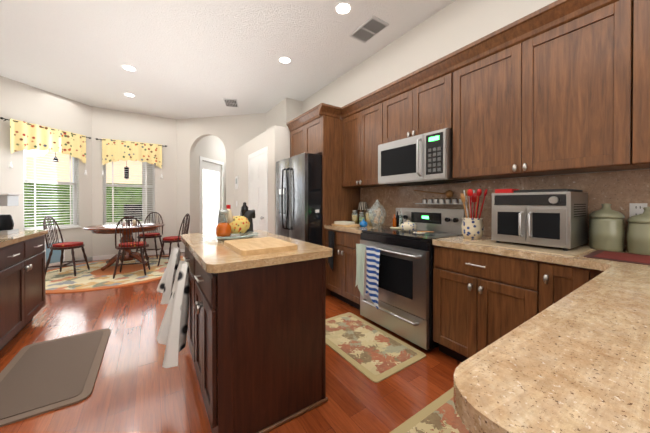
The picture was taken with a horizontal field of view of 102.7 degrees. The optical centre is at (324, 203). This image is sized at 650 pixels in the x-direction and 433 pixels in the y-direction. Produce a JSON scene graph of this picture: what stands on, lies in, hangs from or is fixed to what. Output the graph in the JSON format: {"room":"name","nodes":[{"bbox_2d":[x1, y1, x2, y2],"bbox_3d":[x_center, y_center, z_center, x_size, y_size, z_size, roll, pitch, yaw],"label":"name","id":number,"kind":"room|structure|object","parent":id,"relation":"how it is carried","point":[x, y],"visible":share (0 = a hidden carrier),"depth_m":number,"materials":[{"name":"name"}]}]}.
{"room":"kitchen","nodes":[
{"label":"kitchen","id":0,"kind":"room"},
{"bbox_2d":[0,76,92,260],"bbox_3d":[-5.023,-0.416,4.749,0.120,3.200,1.344,0,0,11],"label":"wall","id":1,"kind":"structure","parent":0,"point":[19,101],"depth_m":4.63,"materials":[{"name":"white paint"}]},
{"bbox_2d":[0,117,90,174],"bbox_3d":[-4.922,-0.968,4.671,0.109,0.785,1.334,0,0,11],"label":"valance","id":2,"kind":"object","parent":1,"relation":"attached to","point":[26,136],"visible":1,"depth_m":4.56,"materials":[{"name":"fabric"}]},
{"bbox_2d":[23,150,81,229],"bbox_3d":[-4.996,-0.376,4.758,0.130,1.700,0.870,0,0,11],"label":"window","id":3,"kind":"structure","parent":1,"relation":"in","point":[72,184],"depth_m":5.11,"materials":[{"name":"white paint"}]},
{"bbox_2d":[23,149,78,229],"bbox_3d":[-4.981,-0.391,4.755,0.052,1.662,0.814,0,0,11],"label":"window blind slats","id":4,"kind":"object","parent":3,"relation":"attached to","point":[35,199],"visible":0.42,"depth_m":4.68,"materials":[{"name":"white plastic"}]},
{"bbox_2d":[44,239,64,266],"bbox_3d":[-4.952,0.894,4.746,0.024,0.460,0.340,0,0,11],"label":"pet door","id":5,"kind":"structure","parent":1,"relation":"attached to","point":[55,257],"depth_m":4.75,"materials":[{"name":"white paint"}]},
{"bbox_2d":[47,249,184,269],"bbox_3d":[-3.202,1.141,4.456,3.550,0.090,3.400,0,0,-34],"label":"baseboard","id":6,"kind":"structure","parent":1,"relation":"attached to","point":[101,257],"depth_m":5.48,"materials":[{"name":"white paint"}]},
{"bbox_2d":[92,106,176,255],"bbox_3d":[-4.232,-0.424,5.873,1.530,3.200,0.120,0,0,-34],"label":"wall","id":7,"kind":"structure","parent":0,"point":[121,125],"depth_m":5.85,"materials":[{"name":"white paint"}]},
{"bbox_2d":[103,164,154,224],"bbox_3d":[-4.330,-0.383,5.777,0.960,1.700,0.130,0,0,-34],"label":"window","id":8,"kind":"structure","parent":7,"relation":"in","point":[134,186],"depth_m":5.74,"materials":[{"name":"white paint"}]},
{"bbox_2d":[103,160,153,223],"bbox_3d":[-4.322,-0.398,5.764,0.904,1.662,0.052,0,0,-34],"label":"window blind slats","id":9,"kind":"object","parent":8,"relation":"attached to","point":[113,193],"visible":0.81,"depth_m":5.73,"materials":[{"name":"white plastic"}]},
{"bbox_2d":[96,138,166,178],"bbox_3d":[-4.223,-0.975,5.739,1.284,0.785,0.109,0,0,-34],"label":"valance","id":10,"kind":"object","parent":7,"relation":"attached to","point":[118,150],"visible":1,"depth_m":5.68,"materials":[{"name":"fabric"}]},
{"bbox_2d":[142,135,225,233],"bbox_3d":[-3.056,-0.438,7.892,2.620,3.200,3.180,0,0,11],"label":"wall","id":11,"kind":"structure","parent":0,"point":[209,177],"depth_m":6.96,"materials":[{"name":"white paint"}]},
{"bbox_2d":[176,113,265,248],"bbox_3d":[-2.428,-0.425,6.087,2.291,3.200,0.120,0,0,11],"label":"wall","id":12,"kind":"structure","parent":0,"point":[232,133],"depth_m":6.10,"materials":[{"name":"white paint"}]},
{"bbox_2d":[0,0,454,118],"bbox_3d":[-1.150,-2.063,4.292,7.600,0.100,14.400,0,0,-34],"label":"ceiling","id":13,"kind":"structure","parent":0,"point":[187,59],"depth_m":3.34,"materials":[{"name":"white paint"}]},
{"bbox_2d":[121,65,136,70],"bbox_3d":[-2.896,-2.006,3.844,0.188,0.006,0.188,0,0,20],"label":"recessed light","id":14,"kind":"object","parent":13,"relation":"in","point":[127,67],"depth_m":3.84,"materials":[{"name":"white paint"}]},
{"bbox_2d":[123,93,135,96],"bbox_3d":[-3.615,-2.013,4.807,0.188,0.006,0.188,0,0,20],"label":"recessed light","id":15,"kind":"object","parent":13,"relation":"in","point":[126,94],"depth_m":4.81,"materials":[{"name":"white paint"}]},
{"bbox_2d":[223,98,237,106],"bbox_3d":[-1.874,-2.011,5.192,0.240,0.016,0.400,0,0,-14],"label":"ceiling vent","id":16,"kind":"object","parent":13,"relation":"in","point":[231,103],"visible":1,"depth_m":5.15,"materials":[{"name":"grey metal"}]},
{"bbox_2d":[278,56,291,63],"bbox_3d":[-0.560,-2.005,3.629,0.188,0.006,0.188,0,0,-34],"label":"recessed light","id":17,"kind":"object","parent":13,"relation":"in","point":[283,59],"depth_m":3.63,"materials":[{"name":"white paint"}]},
{"bbox_2d":[334,1,351,14],"bbox_3d":[0.186,-1.998,2.660,0.188,0.006,0.188,0,0,-34],"label":"recessed light","id":18,"kind":"object","parent":13,"relation":"in","point":[343,8],"depth_m":2.66,"materials":[{"name":"white paint"}]},
{"bbox_2d":[350,15,388,42],"bbox_3d":[0.504,-1.995,2.994,0.240,0.016,0.400,0,0,-34],"label":"ceiling vent","id":19,"kind":"object","parent":13,"relation":"in","point":[370,28],"visible":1,"depth_m":2.97,"materials":[{"name":"grey metal"}]},
{"bbox_2d":[0,253,461,432],"bbox_3d":[-1.150,1.237,4.316,7.600,0.100,14.400,0,0,-34],"label":"floor","id":20,"kind":"structure","parent":0,"point":[138,388],"depth_m":1.75,"materials":[{"name":"brown wood"}]},
{"bbox_2d":[0,271,3,349],"bbox_3d":[-2.341,0.769,1.225,0.657,0.880,1.228,0,0,-34],"label":"base cabinet","id":21,"kind":"object","parent":20,"relation":"on","point":[1,272],"depth_m":1.98,"materials":[{"name":"brown wood"}]},
{"bbox_2d":[0,235,45,345],"bbox_3d":[-2.936,0.763,2.112,0.657,0.880,1.164,0,0,-34],"label":"base cabinet","id":22,"kind":"object","parent":20,"relation":"on","point":[22,287],"depth_m":2.28,"materials":[{"name":"brown wood"}]},
{"bbox_2d":[0,230,47,247],"bbox_3d":[-1.466,0.318,-0.064,0.677,0.040,6.490,0,0,-34],"label":"countertop","id":23,"kind":"structure","parent":22,"relation":"on","point":[13,238],"depth_m":2.31,"materials":[{"name":"stone"}]},
{"bbox_2d":[0,193,19,234],"bbox_3d":[-3.033,0.093,2.394,0.240,0.375,0.260,0,0,-34],"label":"coffee maker","id":24,"kind":"object","parent":23,"relation":"on","point":[6,220],"visible":1,"depth_m":2.39,"materials":[{"name":"grey"}]},
{"bbox_2d":[0,328,110,426],"bbox_3d":[-1.990,1.196,1.897,0.570,0.016,1.080,0,0,-34],"label":"floor mat","id":25,"kind":"object","parent":20,"relation":"on","point":[39,378],"visible":0.96,"depth_m":1.80,"materials":[{"name":"brown"}]},
{"bbox_2d":[45,256,184,292],"bbox_3d":[-3.675,1.179,4.668,2.440,0.012,2.400,0,0,-34],"label":"area rug","id":26,"kind":"object","parent":20,"relation":"on","point":[93,278],"visible":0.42,"depth_m":4.21,"materials":[{"name":"brown"}]},
{"bbox_2d":[43,216,89,275],"bbox_3d":[-4.333,0.686,4.345,0.471,0.983,0.454,0,0,-19],"label":"chair","id":27,"kind":"object","parent":26,"relation":"on","point":[63,246],"visible":0.98,"depth_m":4.25,"materials":[{"name":"brown wood"}]},
{"bbox_2d":[83,223,164,270],"bbox_3d":[-3.776,0.787,4.959,1.230,0.752,1.230,0,0,-34],"label":"dining table","id":28,"kind":"object","parent":26,"relation":"on","point":[129,255],"visible":0.73,"depth_m":4.79,"materials":[{"name":"brown wood"}]},
{"bbox_2d":[122,220,154,226],"bbox_3d":[-3.536,0.361,4.934,0.523,0.100,0.592,0,0,-34],"label":"tableware","id":29,"kind":"object","parent":28,"relation":"on","point":[128,221],"visible":0.9,"depth_m":5.02,"materials":[{"name":"beige ceramic"}]},
{"bbox_2d":[113,216,149,278],"bbox_3d":[-3.217,0.686,4.340,0.454,0.983,0.471,0,0,-26],"label":"chair","id":30,"kind":"object","parent":26,"relation":"on","point":[127,245],"visible":1,"depth_m":4.22,"materials":[{"name":"brown wood"}]},
{"bbox_2d":[134,212,164,259],"bbox_3d":[-3.821,0.677,5.692,0.454,0.983,0.471,0,0,-14],"label":"chair","id":31,"kind":"object","parent":26,"relation":"on","point":[152,235],"visible":0.81,"depth_m":5.68,"materials":[{"name":"brown wood"}]},
{"bbox_2d":[157,213,189,265],"bbox_3d":[-2.928,0.681,5.103,0.471,0.983,0.454,0,0,-6],"label":"chair","id":32,"kind":"object","parent":26,"relation":"on","point":[172,239],"visible":0.65,"depth_m":4.99,"materials":[{"name":"brown wood"}]},
{"bbox_2d":[183,237,327,432],"bbox_3d":[-0.623,0.760,1.921,0.688,0.892,1.279,0,0,-34],"label":"kitchen island","id":33,"kind":"object","parent":20,"relation":"on","point":[256,338],"visible":0.83,"depth_m":1.40,"materials":[{"name":"brown wood"}]},
{"bbox_2d":[157,247,179,303],"bbox_3d":[-1.194,0.524,1.981,0.150,0.380,0.320,0,0,-34],"label":"towel","id":34,"kind":"object","parent":33,"relation":"hanging from","point":[165,285],"visible":0.94,"depth_m":1.91,"materials":[{"name":"white fabric"}]},
{"bbox_2d":[157,260,189,367],"bbox_3d":[-0.847,0.584,1.455,0.160,0.492,0.340,0,0,-34],"label":"towel","id":35,"kind":"object","parent":33,"relation":"hanging from","point":[172,334],"visible":1,"depth_m":1.43,"materials":[{"name":"white fabric"}]},
{"bbox_2d":[181,230,332,272],"bbox_3d":[-0.608,0.294,1.939,0.720,0.040,1.360,0,0,-34],"label":"island countertop","id":36,"kind":"structure","parent":33,"relation":"on","point":[213,255],"depth_m":1.47,"materials":[{"name":"stone"}]},
{"bbox_2d":[218,213,225,223],"bbox_3d":[-0.921,0.166,2.378,0.110,0.210,0.100,0,0,-34],"label":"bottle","id":37,"kind":"object","parent":36,"relation":"on","point":[221,218],"visible":0.14,"depth_m":2.34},
{"bbox_2d":[203,202,259,238],"bbox_3d":[-0.739,0.128,2.079,0.430,0.290,0.430,0,0,-34],"label":"lazy susan","id":38,"kind":"object","parent":36,"relation":"on","point":[234,225],"visible":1,"depth_m":2.05,"materials":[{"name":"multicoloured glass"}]},
{"bbox_2d":[240,210,252,231],"bbox_3d":[-0.755,0.165,2.490,0.110,0.210,0.100,0,0,-34],"label":"speaker","id":39,"kind":"object","parent":36,"relation":"on","point":[251,227],"visible":0.29,"depth_m":2.47},
{"bbox_2d":[224,237,297,255],"bbox_3d":[-0.421,0.262,1.661,0.340,0.028,0.450,0,0,-34],"label":"cutting board","id":40,"kind":"object","parent":36,"relation":"on","point":[253,246],"visible":1,"depth_m":1.55,"materials":[{"name":"brown wood"}]},
{"bbox_2d":[276,153,321,245],"bbox_3d":[-0.166,0.276,3.828,0.961,1.830,0.896,0,0,-34],"label":"fridge","id":41,"kind":"object","parent":20,"relation":"on","point":[299,197],"visible":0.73,"depth_m":3.35,"materials":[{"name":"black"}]},
{"bbox_2d":[325,229,361,309],"bbox_3d":[0.453,0.755,3.221,0.647,0.880,0.733,0,0,-34],"label":"base cabinet","id":42,"kind":"object","parent":20,"relation":"on","point":[341,282],"depth_m":3.03,"materials":[{"name":"brown wood"}]},
{"bbox_2d":[328,231,334,271],"bbox_3d":[0.074,0.581,3.194,0.043,0.492,0.140,0,0,-34],"label":"towel","id":43,"kind":"object","parent":42,"relation":"hanging from","point":[331,235],"visible":0.88,"depth_m":3.19,"materials":[{"name":"black fabric"}]},
{"bbox_2d":[324,223,391,233],"bbox_3d":[0.453,0.295,3.217,0.647,0.040,0.737,0,0,-34],"label":"countertop","id":44,"kind":"structure","parent":42,"relation":"on","point":[357,229],"depth_m":3.03,"materials":[{"name":"stone"}]},
{"bbox_2d":[332,221,359,226],"bbox_3d":[0.289,0.252,3.312,0.280,0.045,0.340,0,0,-34],"label":"cutting board","id":45,"kind":"object","parent":44,"relation":"on","point":[345,223],"depth_m":3.25,"materials":[{"name":"brown wood"}]},
{"bbox_2d":[352,210,356,223],"bbox_3d":[0.408,0.178,3.547,0.090,0.183,0.088,0,0,-34],"label":"mason jar","id":46,"kind":"object","parent":44,"relation":"on","point":[355,219],"depth_m":3.51,"materials":[{"name":"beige glass"}]},
{"bbox_2d":[356,212,362,223],"bbox_3d":[0.486,0.189,3.431,0.080,0.163,0.078,0,0,-34],"label":"mason jar","id":47,"kind":"object","parent":44,"relation":"on","point":[360,218],"depth_m":3.42,"materials":[{"name":"clear glass"}]},
{"bbox_2d":[358,202,367,216],"bbox_3d":[0.515,0.123,3.522,0.150,0.300,0.150,0,0,-34],"label":"lamp","id":48,"kind":"object","parent":44,"relation":"on","point":[362,206],"visible":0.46,"depth_m":3.48,"materials":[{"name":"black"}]},
{"bbox_2d":[359,219,367,226],"bbox_3d":[0.462,0.230,3.126,0.100,0.092,0.097,0,0,-34],"label":"pot","id":49,"kind":"object","parent":44,"relation":"on","point":[363,223],"visible":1,"depth_m":3.09,"materials":[{"name":"blue ceramic"}]},
{"bbox_2d":[363,209,372,224],"bbox_3d":[0.572,0.170,3.356,0.100,0.203,0.097,0,0,-34],"label":"mason jar","id":50,"kind":"object","parent":44,"relation":"on","point":[367,220],"depth_m":3.32,"materials":[{"name":"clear glass"}]},
{"bbox_2d":[368,199,386,226],"bbox_3d":[0.628,0.110,3.129,0.220,0.328,0.217,0,0,-34],"label":"jar","id":51,"kind":"object","parent":44,"relation":"on","point":[378,213],"visible":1,"depth_m":3.11,"materials":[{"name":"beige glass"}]},
{"bbox_2d":[326,312,425,382],"bbox_3d":[0.305,1.196,2.299,0.570,0.010,0.970,0,0,-34],"label":"area rug","id":52,"kind":"object","parent":20,"relation":"on","point":[372,353],"visible":0.79,"depth_m":2.16,"materials":[{"name":"beige fabric"}]},
{"bbox_2d":[360,208,468,350],"bbox_3d":[0.831,0.625,2.546,0.718,1.150,0.798,0,0,-34],"label":"range","id":53,"kind":"object","parent":20,"relation":"on","point":[405,290],"visible":0.73,"depth_m":2.30,"materials":[{"name":"silver metal"}]},
{"bbox_2d":[355,244,365,296],"bbox_3d":[0.349,0.657,2.571,0.043,0.515,0.140,0,0,-34],"label":"towel","id":54,"kind":"object","parent":53,"relation":"hanging from","point":[360,255],"visible":1,"depth_m":2.57,"materials":[{"name":"grey"}]},
{"bbox_2d":[365,245,379,308],"bbox_3d":[0.443,0.680,2.430,0.043,0.559,0.180,0,0,-34],"label":"towel","id":55,"kind":"object","parent":53,"relation":"hanging from","point":[373,258],"visible":1,"depth_m":2.43,"materials":[{"name":"fabric"}]},
{"bbox_2d":[390,211,402,228],"bbox_3d":[0.796,0.168,2.844,0.170,0.208,0.167,0,0,-34],"label":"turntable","id":56,"kind":"object","parent":53,"relation":"on","point":[396,224],"visible":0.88,"depth_m":2.83,"materials":[{"name":"beige ceramic"}]},
{"bbox_2d":[400,220,416,231],"bbox_3d":[0.835,0.217,2.606,0.156,0.113,0.154,0,0,-34],"label":"teapot","id":57,"kind":"object","parent":53,"relation":"on","point":[408,226],"visible":1,"depth_m":2.55,"materials":[{"name":"white ceramic"}]},
{"bbox_2d":[413,231,433,233],"bbox_3d":[0.895,0.256,2.338,0.130,0.040,0.210,0,0,-34],"label":"spoon rest","id":58,"kind":"object","parent":53,"relation":"on","point":[420,232],"visible":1,"depth_m":2.34,"materials":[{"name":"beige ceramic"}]},
{"bbox_2d":[390,387,468,432],"bbox_3d":[0.720,1.204,1.277,0.920,0.010,0.570,0,0,-34],"label":"area rug","id":59,"kind":"object","parent":20,"relation":"on","point":[439,414],"visible":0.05,"depth_m":1.44,"materials":[{"name":"beige fabric"}]},
{"bbox_2d":[433,245,603,361],"bbox_3d":[2.091,0.772,0.781,0.647,0.880,3.525,0,0,-34],"label":"base cabinet","id":60,"kind":"object","parent":20,"relation":"on","point":[481,300],"depth_m":1.74,"materials":[{"name":"brown wood"}]},
{"bbox_2d":[432,235,633,266],"bbox_3d":[2.081,0.312,0.775,0.667,0.040,3.529,0,0,-34],"label":"countertop","id":61,"kind":"structure","parent":60,"relation":"on","point":[459,242],"depth_m":1.61,"materials":[{"name":"stone"}]},
{"bbox_2d":[460,189,487,238],"bbox_3d":[1.216,0.080,2.146,0.180,0.405,0.190,0,0,-34],"label":"utensil crock","id":62,"kind":"object","parent":61,"relation":"on","point":[472,227],"visible":1,"depth_m":2.11,"materials":[{"name":"white ceramic"}]},
{"bbox_2d":[470,239,593,256],"bbox_3d":[1.421,0.283,1.795,0.550,0.004,0.560,0,0,-34],"label":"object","id":63,"kind":"object","parent":61,"relation":"on","point":[575,251],"visible":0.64,"depth_m":1.68,"materials":[{"name":"beige wood"}]},
{"bbox_2d":[491,189,587,250],"bbox_3d":[1.471,0.088,1.808,0.432,0.386,0.432,0,0,-34],"label":"toaster oven","id":64,"kind":"object","parent":61,"relation":"on","point":[558,218],"visible":1,"depth_m":1.67,"materials":[{"name":"silver metal"}]},
{"bbox_2d":[589,203,624,250],"bbox_3d":[1.768,0.141,1.636,0.156,0.290,0.154,0,0,-34],"label":"canister","id":65,"kind":"object","parent":61,"relation":"on","point":[606,228],"visible":0.98,"depth_m":1.59,"materials":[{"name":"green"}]},
{"bbox_2d":[584,250,649,264],"bbox_3d":[1.663,0.286,1.313,0.335,0.005,0.450,0,0,-34],"label":"placemat","id":66,"kind":"object","parent":61,"relation":"on","point":[624,257],"visible":1,"depth_m":1.40,"materials":[{"name":"red fabric"}]},
{"bbox_2d":[627,207,649,254],"bbox_3d":[1.859,0.152,1.492,0.166,0.270,0.165,0,0,-34],"label":"canister","id":67,"kind":"object","parent":61,"relation":"on","point":[638,237],"visible":1,"depth_m":1.48,"materials":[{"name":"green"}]},
{"bbox_2d":[454,259,649,432],"bbox_3d":[0.953,0.314,0.566,1.440,0.040,0.720,0,0,-34],"label":"countertop","id":68,"kind":"structure","parent":60,"relation":"on","point":[577,360],"depth_m":0.46,"materials":[{"name":"stone"}]},
{"bbox_2d":[234,125,289,233],"bbox_3d":[-1.085,-0.019,5.214,0.971,2.400,2.334,0,0,-34],"label":"wall","id":69,"kind":"structure","parent":0,"point":[257,158],"depth_m":4.49,"materials":[{"name":"white paint"}]},
{"bbox_2d":[266,100,283,129],"bbox_3d":[-1.010,-0.421,5.458,0.120,3.200,0.920,0,0,-34],"label":"wall","id":70,"kind":"structure","parent":0,"point":[274,115],"depth_m":5.32,"materials":[{"name":"white paint"}]},
{"bbox_2d":[284,98,301,127],"bbox_3d":[-0.624,-0.418,5.090,0.350,3.200,0.120,0,0,-34],"label":"wall","id":71,"kind":"structure","parent":0,"point":[292,109],"depth_m":5.00,"materials":[{"name":"white paint"}]},
{"bbox_2d":[302,0,649,187],"bbox_3d":[1.610,-0.398,2.182,0.120,3.200,7.200,0,0,-34],"label":"wall","id":72,"kind":"structure","parent":0,"point":[455,25],"depth_m":2.81,"materials":[{"name":"white paint"}]},
{"bbox_2d":[290,104,341,163],"bbox_3d":[-0.022,-0.970,3.917,0.647,0.600,0.913,0,0,-34],"label":"upper cabinet","id":73,"kind":"object","parent":72,"relation":"attached to","point":[319,131],"depth_m":3.47,"materials":[{"name":"brown wood"}]},
{"bbox_2d":[342,88,394,187],"bbox_3d":[0.596,-0.745,3.266,0.347,1.040,0.800,0,0,-34],"label":"upper cabinet","id":74,"kind":"object","parent":72,"relation":"attached to","point":[363,121],"depth_m":3.15,"materials":[{"name":"brown wood"}]},
{"bbox_2d":[386,52,453,142],"bbox_3d":[1.005,-0.956,2.655,0.347,0.610,0.796,0,0,-34],"label":"upper cabinet","id":75,"kind":"object","parent":72,"relation":"attached to","point":[422,102],"depth_m":2.47,"materials":[{"name":"brown wood"}]},
{"bbox_2d":[378,128,471,185],"bbox_3d":[0.952,-0.426,2.620,0.479,0.439,0.786,0,0,-34],"label":"microwave","id":76,"kind":"object","parent":75,"relation":"attached to","point":[424,159],"visible":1,"depth_m":2.40,"materials":[{"name":"silver metal"}]},
{"bbox_2d":[414,190,467,203],"bbox_3d":[1.136,-0.076,2.653,0.095,0.161,0.596,0,0,-34],"label":"spice shelf","id":77,"kind":"object","parent":72,"relation":"attached to","point":[449,194],"visible":0.9,"depth_m":2.58,"materials":[{"name":"silver metal"}]},
{"bbox_2d":[360,169,649,249],"bbox_3d":[1.921,0.040,1.592,0.019,0.494,5.068,0,0,-34],"label":"backsplash","id":78,"kind":"structure","parent":72,"relation":"attached to","point":[619,191],"depth_m":2.08,"materials":[{"name":"tile"}]},
{"bbox_2d":[629,203,646,217],"bbox_3d":[1.910,0.051,1.586,0.006,0.110,0.070,0,0,-34],"label":"electrical outlet plate","id":79,"kind":"object","parent":78,"relation":"attached to","point":[636,209],"visible":0.71,"depth_m":1.59,"materials":[{"name":"white plastic"}]},
{"bbox_2d":[450,0,613,179],"bbox_3d":[1.508,-0.736,1.907,0.347,1.040,1.137,0,0,-34],"label":"upper cabinet","id":80,"kind":"object","parent":72,"relation":"attached to","point":[557,87],"depth_m":1.74,"materials":[{"name":"brown wood"}]},
{"bbox_2d":[610,0,649,170],"bbox_3d":[2.067,-0.730,1.074,0.347,1.040,1.132,0,0,-34],"label":"upper cabinet","id":81,"kind":"object","parent":72,"relation":"attached to","point":[629,19],"depth_m":1.41,"materials":[{"name":"brown wood"}]},
{"label":"outside","id":82,"kind":"structure","parent":0,"visible":0},
{"bbox_2d":[24,149,141,226],"bbox_3d":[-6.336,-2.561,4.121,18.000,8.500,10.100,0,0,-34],"label":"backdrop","id":83,"kind":"structure","parent":82,"point":[135,170],"depth_m":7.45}
]}

